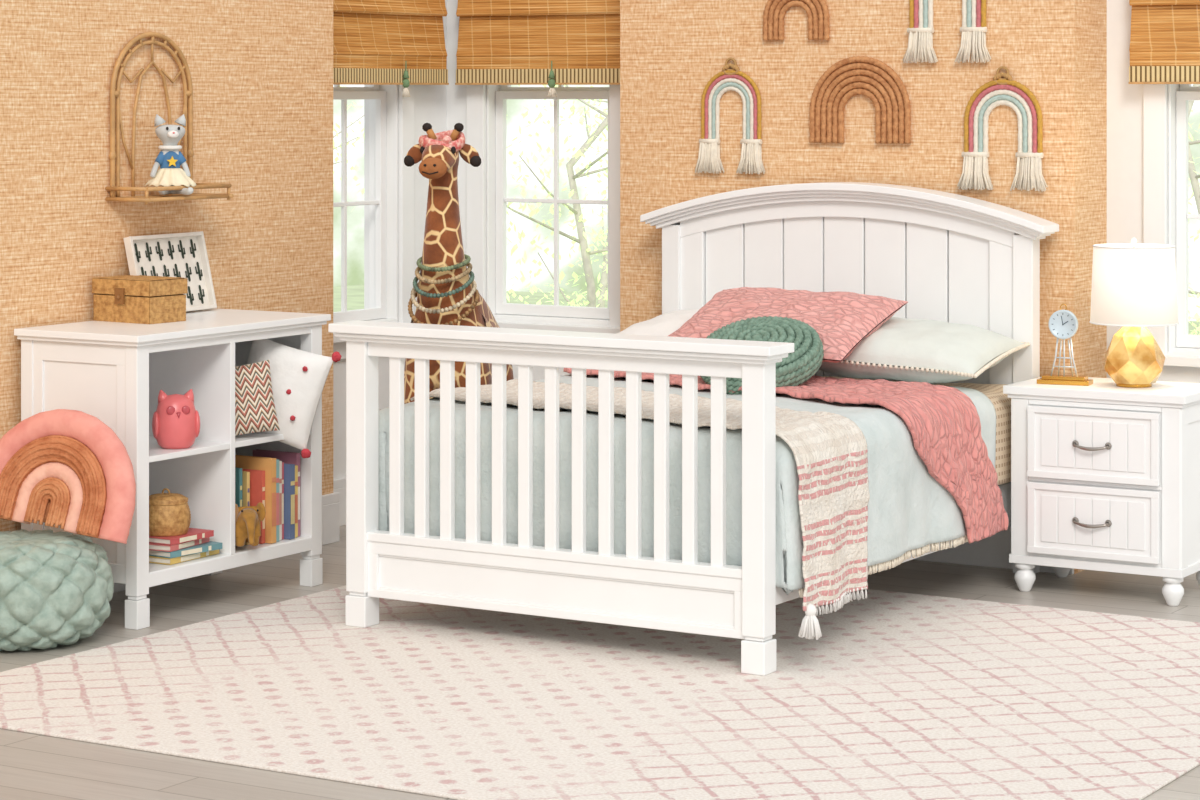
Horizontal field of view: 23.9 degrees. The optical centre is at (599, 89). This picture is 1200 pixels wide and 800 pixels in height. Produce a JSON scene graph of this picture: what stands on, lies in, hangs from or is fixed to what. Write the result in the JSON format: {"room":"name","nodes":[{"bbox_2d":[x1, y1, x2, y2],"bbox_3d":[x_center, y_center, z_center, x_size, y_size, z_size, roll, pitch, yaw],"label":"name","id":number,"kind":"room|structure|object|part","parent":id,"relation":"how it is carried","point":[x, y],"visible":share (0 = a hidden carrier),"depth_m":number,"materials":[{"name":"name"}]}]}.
{"room":"children's room","nodes":[
{"label":"children's room","id":0,"kind":"room"},
{"bbox_2d":[0,0,332,531],"bbox_3d":[-2.563,0.328,8.503,0.390,2.750,5.370,0,0,31],"label":"wall","id":1,"kind":"structure","parent":0,"point":[261,71],"depth_m":9.84,"materials":[{"name":"paper"}]},
{"bbox_2d":[105,32,233,203],"bbox_3d":[-1.475,0.091,9.740,0.190,0.584,0.454,0,0,31],"label":"wall shelf","id":2,"kind":"object","parent":1,"relation":"attached to","point":[189,153],"visible":0.98,"depth_m":9.70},
{"bbox_3d":[-1.544,0.086,9.782,0.024,0.574,0.438,0,0,31],"label":"arch frame","id":3,"kind":"part","parent":2,"relation":"part of","materials":[{"name":"wicker"}]},
{"bbox_2d":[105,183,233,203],"bbox_3d":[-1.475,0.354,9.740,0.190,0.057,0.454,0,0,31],"label":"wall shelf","id":4,"kind":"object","parent":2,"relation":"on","point":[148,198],"depth_m":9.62,"materials":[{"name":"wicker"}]},
{"bbox_2d":[144,114,195,194],"bbox_3d":[-1.467,0.220,9.704,0.178,0.274,0.215,0,0,-16],"label":"doll","id":5,"kind":"object","parent":2,"relation":"on","point":[169,159],"visible":1,"depth_m":9.70,"materials":[{"name":"grey fabric"}]},
{"bbox_2d":[113,492,339,592],"bbox_3d":[-2.384,1.611,8.403,0.020,0.185,5.385,0,0,31],"label":"baseboard","id":6,"kind":"structure","parent":1,"relation":"attached to","point":[330,502],"depth_m":10.65,"materials":[{"name":"paint"}]},
{"bbox_2d":[333,0,446,478],"bbox_3d":[-0.987,0.328,11.318,0.170,2.750,1.080,0,0,31],"label":"wall","id":7,"kind":"structure","parent":0,"point":[430,101],"depth_m":11.53,"materials":[{"name":"paint"}]},
{"bbox_2d":[333,477,345,525],"bbox_3d":[-0.900,1.611,11.277,0.020,0.185,1.060,0,0,31],"label":"baseboard","id":8,"kind":"structure","parent":7,"relation":"attached to","point":[339,485],"depth_m":11.08,"materials":[{"name":"paint"}]},
{"bbox_2d":[333,85,413,358],"bbox_3d":[-0.988,0.160,11.220,0.210,1.785,0.769,0,0,31],"label":"window","id":9,"kind":"structure","parent":7,"relation":"in","point":[383,99],"depth_m":11.44,"materials":[{"name":"white paint"}]},
{"bbox_2d":[333,0,448,96],"bbox_3d":[-0.867,-0.396,11.205,0.071,0.850,0.930,0,0,31],"label":"bamboo blind","id":10,"kind":"object","parent":7,"relation":"attached to","point":[376,42],"visible":0.8,"depth_m":11.27,"materials":[{"name":"wood"}]},
{"bbox_3d":[-0.881,-0.452,11.213,0.040,0.739,0.930,0,0,31],"label":"blind panel","id":11,"kind":"part","parent":10,"relation":"part of","materials":[{"name":"brown wood"}]},
{"bbox_3d":[-0.875,-0.025,11.209,0.038,0.008,0.930,0,0,31],"label":"hem rail","id":12,"kind":"part","parent":10,"relation":"part of","materials":[{"name":"wood"}]},
{"bbox_2d":[447,0,608,380],"bbox_3d":[-0.232,0.328,11.580,1.190,2.750,0.150,0,0,31],"label":"wall","id":13,"kind":"structure","parent":0,"point":[456,94],"depth_m":11.70,"materials":[{"name":"paint"}]},
{"bbox_2d":[455,0,619,96],"bbox_3d":[-0.202,-0.396,11.388,0.900,0.850,0.067,0,0,31],"label":"bamboo blind","id":14,"kind":"object","parent":13,"relation":"attached to","point":[551,43],"visible":0.77,"depth_m":11.42,"materials":[{"name":"wood"}]},
{"bbox_3d":[-0.198,-0.025,11.394,0.900,0.008,0.038,0,0,31],"label":"hem rail","id":15,"kind":"part","parent":14,"relation":"part of","materials":[{"name":"wood"}]},
{"bbox_2d":[466,85,619,333],"bbox_3d":[-0.193,0.160,11.510,0.809,1.785,0.210,0,0,31],"label":"window","id":16,"kind":"structure","parent":13,"relation":"in","point":[497,95],"depth_m":11.62,"materials":[{"name":"white paint"}]},
{"bbox_2d":[0,525,1199,799],"bbox_3d":[-1.261,1.753,7.264,10.000,0.100,8.600,0,0,31],"label":"floor","id":17,"kind":"structure","parent":0,"point":[32,766],"depth_m":9.02,"materials":[{"name":"grey wood"}]},
{"bbox_2d":[0,529,113,650],"bbox_3d":[-1.786,1.541,8.762,0.552,0.323,0.553,0,0,2],"label":"pouf","id":18,"kind":"object","parent":17,"relation":"on","point":[57,588],"visible":1,"depth_m":8.57,"materials":[{"name":"green fabric"}]},
{"bbox_2d":[0,409,135,543],"bbox_3d":[-1.694,1.197,8.837,0.590,0.394,0.172,0,0,25],"label":"pillow","id":19,"kind":"object","parent":18,"relation":"on","point":[67,469],"visible":1,"depth_m":8.79,"materials":[{"name":"pink fabric"}]},
{"bbox_2d":[14,308,330,629],"bbox_3d":[-1.413,1.238,9.483,0.522,0.930,1.014,0,0,31],"label":"bookcase","id":20,"kind":"object","parent":17,"relation":"on","point":[114,373],"visible":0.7,"depth_m":9.35,"materials":[{"name":"white paint"}]},
{"bbox_2d":[92,275,187,323],"bbox_3d":[-1.547,0.701,9.496,0.271,0.145,0.199,0,0,35],"label":"box","id":21,"kind":"object","parent":20,"relation":"on","point":[140,299],"visible":1,"depth_m":9.43,"materials":[{"name":"beige wicker"}]},
{"bbox_3d":[-1.542,0.655,9.503,0.271,0.053,0.182,0,0,35],"label":"lid","id":22,"kind":"part","parent":21,"relation":"part of","materials":[{"name":"wicker"}]},
{"bbox_2d":[123,231,216,311],"bbox_3d":[-1.481,0.634,9.799,0.090,0.273,0.410,0,0,29],"label":"print","id":23,"kind":"object","parent":20,"relation":"on","point":[184,255],"visible":0.6,"depth_m":9.86},
{"bbox_2d":[152,389,199,448],"bbox_3d":[-1.378,1.067,9.222,0.156,0.189,0.126,0,0,-17],"label":"bank","id":24,"kind":"object","parent":20,"relation":"in","point":[176,420],"visible":1,"depth_m":9.18,"materials":[{"name":"pink ceramic"}]},
{"bbox_2d":[149,549,218,564],"bbox_3d":[-1.402,1.520,9.298,0.191,0.020,0.260,0,0,29],"label":"book","id":25,"kind":"object","parent":20,"relation":"in","point":[152,559],"visible":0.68,"depth_m":9.18,"materials":[{"name":"paper"}]},
{"bbox_2d":[149,541,221,557],"bbox_3d":[-1.380,1.499,9.285,0.171,0.020,0.240,0,0,36],"label":"book","id":26,"kind":"object","parent":25,"relation":"on","point":[208,546],"visible":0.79,"depth_m":9.21,"materials":[{"name":"paper"}]},
{"bbox_2d":[149,537,209,551],"bbox_3d":[-1.411,1.478,9.278,0.171,0.020,0.230,0,0,25],"label":"book","id":27,"kind":"object","parent":26,"relation":"on","point":[156,547],"visible":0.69,"depth_m":9.18,"materials":[{"name":"paper"}]},
{"bbox_2d":[149,528,213,544],"bbox_3d":[-1.394,1.457,9.273,0.161,0.020,0.220,0,0,31],"label":"book","id":28,"kind":"object","parent":27,"relation":"on","point":[192,534],"visible":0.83,"depth_m":9.20,"materials":[{"name":"paper"}]},
{"bbox_2d":[149,488,190,535],"bbox_3d":[-1.416,1.373,9.258,0.161,0.147,0.161,0,0,31],"label":"wicker basket","id":29,"kind":"object","parent":28,"relation":"on","point":[169,513],"visible":0.77,"depth_m":9.19,"materials":[{"name":"wicker"}]},
{"bbox_3d":[-1.416,1.323,9.258,0.144,0.047,0.144,0,0,31],"label":"lid","id":30,"kind":"part","parent":29,"relation":"part of","materials":[{"name":"wicker"}]},
{"bbox_2d":[235,467,241,544],"bbox_3d":[-1.243,1.399,9.555,0.013,0.260,0.111,0,0,-45],"label":"book","id":31,"kind":"object","parent":20,"relation":"in","point":[238,471],"visible":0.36,"depth_m":9.52,"materials":[{"name":"paper"}]},
{"bbox_2d":[242,471,249,544],"bbox_3d":[-1.220,1.407,9.576,0.013,0.245,0.111,0,0,-45],"label":"book","id":32,"kind":"object","parent":20,"relation":"in","point":[245,475],"visible":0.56,"depth_m":9.54,"materials":[{"name":"paper"}]},
{"bbox_2d":[235,502,265,546],"bbox_3d":[-1.173,1.443,9.425,0.113,0.146,0.167,0,0,-19],"label":"elephant","id":33,"kind":"object","parent":20,"relation":"on","point":[248,519],"visible":0.95,"depth_m":9.40},
{"bbox_2d":[242,469,264,543],"bbox_3d":[-1.216,1.407,9.617,0.191,0.245,0.019,0,0,31],"label":"book","id":34,"kind":"object","parent":20,"relation":"in","point":[257,477],"visible":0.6,"depth_m":9.57,"materials":[{"name":"paper"}]},
{"bbox_2d":[235,455,275,543],"bbox_3d":[-1.182,1.387,9.626,0.191,0.285,0.027,0,0,31],"label":"book","id":35,"kind":"object","parent":20,"relation":"in","point":[268,465],"visible":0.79,"depth_m":9.58,"materials":[{"name":"paper"}]},
{"bbox_2d":[235,360,279,435],"bbox_3d":[-1.199,1.038,9.500,0.251,0.264,0.102,0,0,-9],"label":"pillow","id":36,"kind":"object","parent":20,"relation":"in","point":[255,411],"visible":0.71,"depth_m":9.47,"materials":[{"name":"multicoloured fabric"}]},
{"bbox_2d":[253,449,299,535],"bbox_3d":[-1.114,1.387,9.769,0.191,0.285,0.021,0,0,31],"label":"book","id":37,"kind":"object","parent":20,"relation":"in","point":[286,457],"visible":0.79,"depth_m":9.73,"materials":[{"name":"paper"}]},
{"bbox_2d":[276,459,278,541],"bbox_3d":[-1.174,1.391,9.655,0.191,0.277,0.024,0,0,31],"label":"book","id":38,"kind":"object","parent":20,"relation":"in","point":[277,460],"visible":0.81,"depth_m":9.61,"materials":[{"name":"paper"}]},
{"bbox_2d":[279,461,281,540],"bbox_3d":[-1.167,1.395,9.681,0.191,0.269,0.021,0,0,31],"label":"book","id":39,"kind":"object","parent":20,"relation":"in","point":[280,462],"visible":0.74,"depth_m":9.63,"materials":[{"name":"paper"}]},
{"bbox_2d":[282,462,283,538],"bbox_3d":[-1.162,1.399,9.705,0.191,0.261,0.019,0,0,31],"label":"book","id":40,"kind":"object","parent":20,"relation":"in","point":[282,462],"visible":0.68,"depth_m":9.66,"materials":[{"name":"paper"}]},
{"bbox_2d":[284,463,294,538],"bbox_3d":[-1.128,1.403,9.714,0.191,0.253,0.027,0,0,31],"label":"book","id":41,"kind":"object","parent":20,"relation":"in","point":[289,469],"visible":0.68,"depth_m":9.66,"materials":[{"name":"paper"}]},
{"bbox_2d":[246,339,341,457],"bbox_3d":[-1.090,1.027,9.639,0.408,0.438,0.142,0,0,12],"label":"pillow","id":42,"kind":"object","parent":20,"relation":"on","point":[298,377],"visible":0.61,"depth_m":9.60,"materials":[{"name":"white fabric"}]},
{"bbox_2d":[295,465,297,537],"bbox_3d":[-1.120,1.407,9.743,0.191,0.245,0.024,0,0,31],"label":"book","id":43,"kind":"object","parent":20,"relation":"in","point":[296,466],"visible":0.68,"depth_m":9.70,"materials":[{"name":"paper"}]},
{"bbox_2d":[404,123,513,403],"bbox_3d":[-0.526,0.894,10.648,0.332,1.547,0.891,0,0,11],"label":"giraffe","id":44,"kind":"object","parent":17,"relation":"on","point":[445,292],"visible":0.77,"depth_m":10.36,"materials":[{"name":"brown fabric"}]},
{"bbox_2d":[0,585,1199,799],"bbox_3d":[0.217,1.698,8.257,3.360,0.008,3.070,0,0,31],"label":"rug","id":45,"kind":"object","parent":17,"relation":"on","point":[899,696],"visible":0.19,"depth_m":7.81,"materials":[{"name":"beige carpet"}]},
{"bbox_2d":[328,182,1058,675],"bbox_3d":[0.367,1.016,9.466,1.620,1.357,2.136,0,0,31],"label":"bed","id":46,"kind":"object","parent":45,"relation":"on","point":[954,258],"visible":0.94,"depth_m":8.79,"materials":[{"name":"white paint"}]},
{"bbox_3d":[-0.145,1.216,8.620,1.573,0.956,0.157,0,0,31],"label":"footboard","id":47,"kind":"part","parent":46,"relation":"part of","materials":[{"name":"white paint"}]},
{"bbox_2d":[379,374,995,597],"bbox_3d":[0.272,1.243,9.309,1.631,0.485,1.518,0,0,31],"label":"comforter","id":48,"kind":"object","parent":46,"relation":"on","point":[909,511],"visible":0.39,"depth_m":8.77,"materials":[{"name":"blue fabric"}]},
{"bbox_2d":[410,379,869,639],"bbox_3d":[0.145,1.287,8.999,1.752,0.619,0.566,0,0,42],"label":"throw blanket","id":49,"kind":"object","parent":48,"relation":"on","point":[830,451],"visible":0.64,"depth_m":8.50,"materials":[{"name":"white fabric"}]},
{"bbox_2d":[563,368,1008,542],"bbox_3d":[0.541,1.228,9.627,1.543,0.512,0.765,0,0,31],"label":"quilt","id":50,"kind":"object","parent":48,"relation":"on","point":[944,425],"visible":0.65,"depth_m":9.25,"materials":[{"name":"pink fabric"}]},
{"bbox_2d":[701,316,823,394],"bbox_3d":[0.540,0.896,9.593,0.418,0.246,0.424,0,0,-31],"label":"pillow","id":51,"kind":"object","parent":50,"relation":"on","point":[806,359],"visible":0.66,"depth_m":9.53,"materials":[{"name":"green fabric"}]},
{"bbox_3d":[0.882,1.016,10.315,1.620,1.357,0.150,0,0,31],"label":"headboard","id":52,"kind":"part","parent":46,"relation":"part of","materials":[{"name":"white paint"}]},
{"bbox_3d":[0.986,1.431,9.107,0.025,0.155,1.940,0,0,31],"label":"rail","id":53,"kind":"part","parent":46,"relation":"part of","materials":[{"name":"white paint"}]},
{"bbox_3d":[0.397,1.224,9.510,1.310,0.260,1.800,0,0,31],"label":"mattress","id":54,"kind":"object","parent":46,"relation":"in","visible":0},
{"bbox_2d":[821,376,1010,484],"bbox_3d":[0.739,1.186,10.078,1.564,0.311,0.487,0,0,31],"label":"sheet","id":55,"kind":"object","parent":54,"relation":"on","point":[1001,402],"visible":0.09,"depth_m":9.69,"materials":[{"name":"fabric"}]},
{"bbox_2d":[617,309,698,335],"bbox_3d":[0.418,0.902,10.269,0.720,0.206,0.476,0,0,33],"label":"pillow","id":56,"kind":"object","parent":55,"relation":"on","point":[666,324],"visible":0.16,"depth_m":10.24,"materials":[{"name":"white fabric"}]},
{"bbox_2d":[819,317,1029,383],"bbox_3d":[1.053,0.903,9.878,0.758,0.208,0.501,0,0,29],"label":"pillow","id":57,"kind":"object","parent":55,"relation":"on","point":[901,349],"visible":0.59,"depth_m":9.69,"materials":[{"name":"beige fabric"}]},
{"bbox_2d":[668,287,907,362],"bbox_3d":[0.632,0.826,9.947,0.761,0.235,0.472,0,0,35],"label":"pillow","id":58,"kind":"object","parent":57,"relation":"on","point":[841,320],"visible":0.7,"depth_m":9.89,"materials":[{"name":"pink fabric"}]},
{"bbox_3d":[1.053,0.902,9.878,0.755,0.022,0.506,3,10,29],"label":"trim","id":59,"kind":"part","parent":57,"relation":"part of","materials":[{"name":"beige fabric"}]},
{"bbox_2d":[1003,377,1199,606],"bbox_3d":[1.742,1.353,9.628,0.644,0.700,0.454,0,0,31],"label":"nightstand","id":60,"kind":"object","parent":17,"relation":"on","point":[1105,476],"visible":0.99,"depth_m":9.45,"materials":[{"name":"white paint"}]},
{"bbox_2d":[1037,304,1092,385],"bbox_3d":[1.586,0.865,9.678,0.180,0.276,0.070,0,0,23],"label":"desk clock","id":61,"kind":"object","parent":60,"relation":"on","point":[1063,324],"visible":1,"depth_m":9.66,"materials":[{"name":"gold metal"}]},
{"bbox_2d":[1049,310,1077,338],"bbox_3d":[1.578,0.798,9.660,0.100,0.100,0.024,0,0,23],"label":"clock","id":62,"kind":"object","parent":61,"relation":"on","point":[1063,324],"depth_m":9.65,"materials":[{"name":"white plastic"}]},
{"bbox_3d":[1.633,1.443,9.448,0.140,0.030,0.034,0,0,31],"label":"handle","id":63,"kind":"part","parent":60,"relation":"part of","materials":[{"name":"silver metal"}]},
{"bbox_3d":[1.633,1.186,9.448,0.140,0.030,0.034,0,0,31],"label":"handle","id":64,"kind":"part","parent":60,"relation":"part of","materials":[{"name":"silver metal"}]},
{"bbox_3d":[1.645,1.442,9.467,0.464,0.238,0.022,0,0,31],"label":"drawer","id":65,"kind":"part","parent":60,"relation":"part of","materials":[{"name":"white paint"}]},
{"bbox_3d":[1.645,1.185,9.467,0.464,0.240,0.022,0,0,31],"label":"drawer","id":66,"kind":"part","parent":60,"relation":"part of","materials":[{"name":"white paint"}]},
{"bbox_2d":[1089,237,1178,387],"bbox_3d":[1.810,0.751,9.613,0.300,0.504,0.300,0,0,31],"label":"table lamp","id":67,"kind":"object","parent":60,"relation":"on","point":[1134,287],"visible":1,"depth_m":9.52,"materials":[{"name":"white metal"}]},
{"bbox_3d":[1.810,0.659,9.613,0.294,0.259,0.294,0,0,31],"label":"lamp shade","id":68,"kind":"part","parent":67,"relation":"part of","materials":[{"name":"white fabric"}]},
{"bbox_3d":[1.810,0.996,9.613,0.120,0.014,0.120,0,0,31],"label":"foot plate","id":69,"kind":"part","parent":67,"relation":"part of","materials":[{"name":"gold metal"}]},
{"bbox_2d":[620,0,1106,573],"bbox_3d":[0.992,0.328,10.657,1.860,2.750,0.460,0,0,31],"label":"wall","id":70,"kind":"structure","parent":0,"point":[670,50],"depth_m":10.39,"materials":[{"name":"paper"}]},
{"bbox_2d":[695,57,765,173],"bbox_3d":[0.488,0.097,10.673,0.295,0.438,0.036,0,0,31],"label":"rainbow","id":71,"kind":"object","parent":70,"relation":"hanging from","point":[733,79],"visible":1,"depth_m":10.67,"materials":[{"name":"fabric"}]},
{"bbox_3d":[0.494,0.091,10.679,0.135,0.213,0.018,0,0,31],"label":"cord","id":72,"kind":"part","parent":71,"relation":"part of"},
{"bbox_3d":[0.493,0.068,10.680,0.228,0.260,0.018,0,0,31],"label":"cord","id":73,"kind":"part","parent":71,"relation":"part of","materials":[{"name":"pink fabric"}]},
{"bbox_3d":[0.494,0.084,10.679,0.166,0.228,0.018,0,0,31],"label":"cord","id":74,"kind":"part","parent":71,"relation":"part of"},
{"bbox_3d":[0.494,0.076,10.680,0.196,0.244,0.018,0,0,31],"label":"cord","id":75,"kind":"part","parent":71,"relation":"part of","materials":[{"name":"fabric"}]},
{"bbox_3d":[0.493,0.060,10.680,0.258,0.275,0.018,0,0,31],"label":"cord","id":76,"kind":"part","parent":71,"relation":"part of","materials":[{"name":"fabric"}]},
{"bbox_2d":[763,0,829,40],"bbox_3d":[0.728,-0.293,10.535,0.278,0.216,0.024,0,0,31],"label":"rainbow","id":77,"kind":"object","parent":70,"relation":"attached to","point":[817,11],"visible":1,"depth_m":10.52,"materials":[{"name":"wicker"}]},
{"bbox_2d":[809,56,910,143],"bbox_3d":[0.952,0.035,10.400,0.412,0.320,0.026,0,0,31],"label":"rainbow","id":78,"kind":"object","parent":70,"relation":"attached to","point":[892,116],"visible":1,"depth_m":10.39,"materials":[{"name":"wicker"}]},
{"bbox_2d":[902,0,990,62],"bbox_3d":[1.246,-0.320,10.215,0.348,0.447,0.038,0,0,31],"label":"rainbow","id":79,"kind":"object","parent":70,"relation":"hanging from","point":[973,29],"visible":1,"depth_m":10.18,"materials":[{"name":"fabric"}]},
{"bbox_3d":[1.252,-0.318,10.220,0.155,0.212,0.022,0,0,31],"label":"cord","id":80,"kind":"part","parent":79,"relation":"part of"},
{"bbox_3d":[1.252,-0.327,10.220,0.192,0.231,0.022,0,0,31],"label":"cord","id":81,"kind":"part","parent":79,"relation":"part of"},
{"bbox_3d":[1.252,-0.346,10.220,0.266,0.268,0.022,0,0,31],"label":"cord","id":82,"kind":"part","parent":79,"relation":"part of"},
{"bbox_3d":[1.252,-0.337,10.220,0.229,0.249,0.022,0,0,31],"label":"cord","id":83,"kind":"part","parent":79,"relation":"part of","materials":[{"name":"white fabric"}]},
{"bbox_3d":[1.252,-0.355,10.220,0.303,0.286,0.022,0,0,31],"label":"cord","id":84,"kind":"part","parent":79,"relation":"part of","materials":[{"name":"fabric"}]},
{"bbox_2d":[912,527,1073,574],"bbox_3d":[0.868,1.611,10.452,1.860,0.185,0.020,0,0,31],"label":"baseboard","id":85,"kind":"structure","parent":70,"relation":"attached to","point":[994,551],"depth_m":10.13,"materials":[{"name":"paint"}]},
{"bbox_2d":[957,66,1047,191],"bbox_3d":[1.433,0.137,10.101,0.347,0.444,0.038,0,0,31],"label":"rainbow","id":86,"kind":"object","parent":70,"relation":"hanging from","point":[1006,91],"visible":1,"depth_m":10.10,"materials":[{"name":"fabric"}]},
{"bbox_3d":[1.436,0.134,10.109,0.155,0.202,0.022,0,0,31],"label":"cord","id":87,"kind":"part","parent":86,"relation":"part of","materials":[{"name":"white fabric"}]},
{"bbox_3d":[1.436,0.125,10.109,0.192,0.220,0.022,0,0,31],"label":"cord","id":88,"kind":"part","parent":86,"relation":"part of","materials":[{"name":"fabric"}]},
{"bbox_3d":[1.436,0.116,10.109,0.229,0.238,0.022,0,0,31],"label":"cord","id":89,"kind":"part","parent":86,"relation":"part of","materials":[{"name":"fabric"}]},
{"bbox_3d":[1.436,0.106,10.109,0.266,0.257,0.022,0,0,31],"label":"cord","id":90,"kind":"part","parent":86,"relation":"part of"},
{"bbox_3d":[1.436,0.097,10.109,0.303,0.275,0.022,0,0,31],"label":"cord","id":91,"kind":"part","parent":86,"relation":"part of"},
{"bbox_2d":[1107,0,1199,377],"bbox_3d":[2.937,0.328,9.661,2.500,2.750,0.150,0,0,31],"label":"window frame","id":92,"kind":"structure","parent":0,"point":[1124,100],"depth_m":10.21,"materials":[{"name":"paint"}]},
{"bbox_2d":[1128,0,1199,83],"bbox_3d":[2.294,-0.396,9.873,0.950,0.850,0.073,0,0,31],"label":"bamboo blind","id":93,"kind":"object","parent":92,"relation":"attached to","point":[1164,48],"visible":1,"depth_m":10.05,"materials":[{"name":"wood"}]},
{"bbox_3d":[2.299,-0.025,9.881,0.950,0.008,0.038,0,0,31],"label":"hem rail","id":94,"kind":"part","parent":93,"relation":"part of","materials":[{"name":"wood"}]},
{"bbox_2d":[1143,84,1199,382],"bbox_3d":[2.352,0.160,9.969,0.929,1.785,0.210,0,0,31],"label":"window","id":95,"kind":"structure","parent":92,"relation":"in","point":[1176,368],"depth_m":10.14,"materials":[{"name":"white paint"}]},
{"label":"outside","id":96,"kind":"structure","parent":0,"visible":0},
{"bbox_2d":[333,284,1199,334],"bbox_3d":[2.933,2.403,19.981,24.000,0.200,17.300,0,0,31],"label":"lawn","id":97,"kind":"structure","parent":96,"point":[355,293],"depth_m":31.19,"materials":[{"name":"green plant"}]},
{"bbox_2d":[333,85,363,211],"bbox_3d":[-2.159,-0.168,17.189,2.144,4.945,2.195,0,0,-2],"label":"tree","id":98,"kind":"object","parent":97,"relation":"on","point":[336,159],"visible":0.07,"depth_m":17.17,"materials":[{"name":"green plant"}]},
{"bbox_2d":[507,85,607,306],"bbox_3d":[0.075,0.146,14.898,2.360,4.321,2.248,0,0,43],"label":"tree","id":99,"kind":"object","parent":97,"relation":"on","point":[591,292],"visible":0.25,"depth_m":14.99,"materials":[{"name":"green plant"}]},
{"bbox_2d":[507,85,607,307],"bbox_3d":[0.392,-0.317,19.855,2.011,5.244,2.208,0,0,31],"label":"tree","id":100,"kind":"object","parent":97,"relation":"on","point":[604,277],"visible":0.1,"depth_m":19.78,"materials":[{"name":"green plant"}]},
{"bbox_2d":[1188,84,1199,334],"bbox_3d":[3.263,-0.128,15.010,2.279,4.868,2.163,0,0,-25],"label":"tree","id":101,"kind":"object","parent":97,"relation":"on","point":[1193,176],"visible":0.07,"depth_m":15.00,"materials":[{"name":"green plant"}]},
{"bbox_2d":[1188,130,1199,242],"bbox_3d":[3.237,-0.451,18.947,1.870,5.513,2.154,0,0,-19],"label":"tree","id":102,"kind":"object","parent":97,"relation":"on","point":[1192,195],"visible":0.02,"depth_m":18.77,"materials":[{"name":"green plant"}]}
]}

